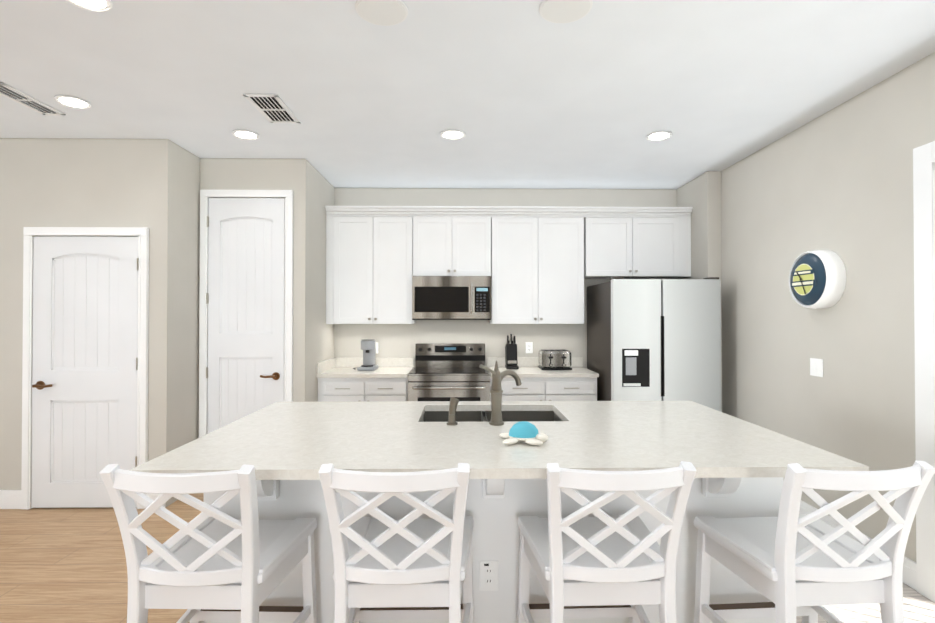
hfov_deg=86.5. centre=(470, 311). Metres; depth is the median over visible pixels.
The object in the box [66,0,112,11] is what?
recessed light
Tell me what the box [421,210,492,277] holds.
upper cabinet
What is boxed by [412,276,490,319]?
microwave
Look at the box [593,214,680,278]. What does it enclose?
upper cabinet
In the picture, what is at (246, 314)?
pantry door
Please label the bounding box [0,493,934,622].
floor
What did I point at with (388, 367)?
countertop
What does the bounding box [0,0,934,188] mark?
ceiling
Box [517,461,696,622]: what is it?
stool
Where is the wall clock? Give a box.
[789,250,845,308]
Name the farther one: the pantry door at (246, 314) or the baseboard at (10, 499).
the pantry door at (246, 314)
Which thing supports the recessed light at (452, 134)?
in the ceiling
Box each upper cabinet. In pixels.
[326,210,420,323]
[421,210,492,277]
[490,210,592,323]
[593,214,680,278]
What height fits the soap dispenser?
0.132 m
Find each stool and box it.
[99,464,316,622]
[318,463,473,622]
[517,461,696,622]
[694,461,934,622]
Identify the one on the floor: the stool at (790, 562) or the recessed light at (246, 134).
the stool at (790, 562)
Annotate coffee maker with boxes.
[353,339,378,370]
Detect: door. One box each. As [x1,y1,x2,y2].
[21,227,148,509]
[199,190,292,437]
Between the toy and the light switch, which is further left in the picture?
the toy
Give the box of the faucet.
[479,361,521,424]
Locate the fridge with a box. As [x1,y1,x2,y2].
[587,277,720,411]
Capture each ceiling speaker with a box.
[355,0,407,25]
[539,0,592,22]
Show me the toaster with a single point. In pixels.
(554, 359)
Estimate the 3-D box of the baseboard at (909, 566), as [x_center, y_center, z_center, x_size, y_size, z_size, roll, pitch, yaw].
[2.344,1.412,3.610,0.020,0.139,1.996,0,-1,-1]
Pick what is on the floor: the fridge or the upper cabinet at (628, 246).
the fridge
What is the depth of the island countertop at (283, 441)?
2.07 m
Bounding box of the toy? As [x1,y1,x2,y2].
[499,421,547,444]
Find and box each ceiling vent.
[0,82,65,114]
[243,94,300,122]
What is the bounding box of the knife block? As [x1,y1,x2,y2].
[505,333,518,368]
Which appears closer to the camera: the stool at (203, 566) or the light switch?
the stool at (203, 566)
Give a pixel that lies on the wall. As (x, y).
(838, 180)
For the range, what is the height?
1.164 m
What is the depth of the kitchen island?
2.09 m
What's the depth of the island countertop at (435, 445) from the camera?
1.97 m
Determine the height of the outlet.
0.118 m
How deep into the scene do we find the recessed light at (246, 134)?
3.67 m
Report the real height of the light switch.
0.120 m
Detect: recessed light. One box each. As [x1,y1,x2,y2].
[54,95,91,108]
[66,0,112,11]
[232,130,259,139]
[440,130,465,139]
[646,131,672,140]
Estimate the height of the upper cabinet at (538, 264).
1.093 m
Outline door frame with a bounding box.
[913,141,934,601]
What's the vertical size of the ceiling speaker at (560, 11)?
0.008 m
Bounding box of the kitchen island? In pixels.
[204,477,783,622]
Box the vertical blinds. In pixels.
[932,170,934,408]
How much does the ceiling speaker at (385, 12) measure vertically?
0.008 m
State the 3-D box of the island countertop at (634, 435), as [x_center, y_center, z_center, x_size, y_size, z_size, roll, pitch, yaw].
[0.943,0.568,2.415,0.888,0.036,1.360,0,-1,-1]
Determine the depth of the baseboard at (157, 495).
3.74 m
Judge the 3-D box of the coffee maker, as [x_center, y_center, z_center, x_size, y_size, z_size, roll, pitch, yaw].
[-1.061,0.427,4.972,0.249,0.304,0.294,0,-1,-1]
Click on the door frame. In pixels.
(923, 161)
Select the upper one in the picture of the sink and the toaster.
the toaster
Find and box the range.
[408,343,489,400]
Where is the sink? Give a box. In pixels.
[421,409,564,420]
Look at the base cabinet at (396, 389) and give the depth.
4.61 m
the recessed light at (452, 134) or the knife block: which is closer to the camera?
the recessed light at (452, 134)
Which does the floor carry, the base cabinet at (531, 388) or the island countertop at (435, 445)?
the base cabinet at (531, 388)
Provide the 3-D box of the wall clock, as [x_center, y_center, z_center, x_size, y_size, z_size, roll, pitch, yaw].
[2.280,-0.213,3.314,0.160,0.390,0.390,0,-1,-1]
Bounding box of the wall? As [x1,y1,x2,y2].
[0,52,934,561]
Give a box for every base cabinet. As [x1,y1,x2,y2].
[318,377,407,401]
[490,377,596,400]
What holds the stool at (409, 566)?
on the floor
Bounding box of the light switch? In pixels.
[810,358,822,376]
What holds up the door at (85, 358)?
in the wall
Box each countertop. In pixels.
[129,401,424,480]
[316,357,598,377]
[397,401,616,480]
[553,401,868,476]
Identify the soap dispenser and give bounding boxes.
[445,397,460,424]
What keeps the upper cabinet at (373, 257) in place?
attached to the wall
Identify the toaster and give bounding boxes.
[538,350,571,369]
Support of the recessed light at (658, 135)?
in the ceiling
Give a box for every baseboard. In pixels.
[0,490,20,508]
[155,494,165,507]
[799,500,916,590]
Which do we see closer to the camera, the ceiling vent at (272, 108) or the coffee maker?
the ceiling vent at (272, 108)
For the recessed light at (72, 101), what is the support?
in the ceiling

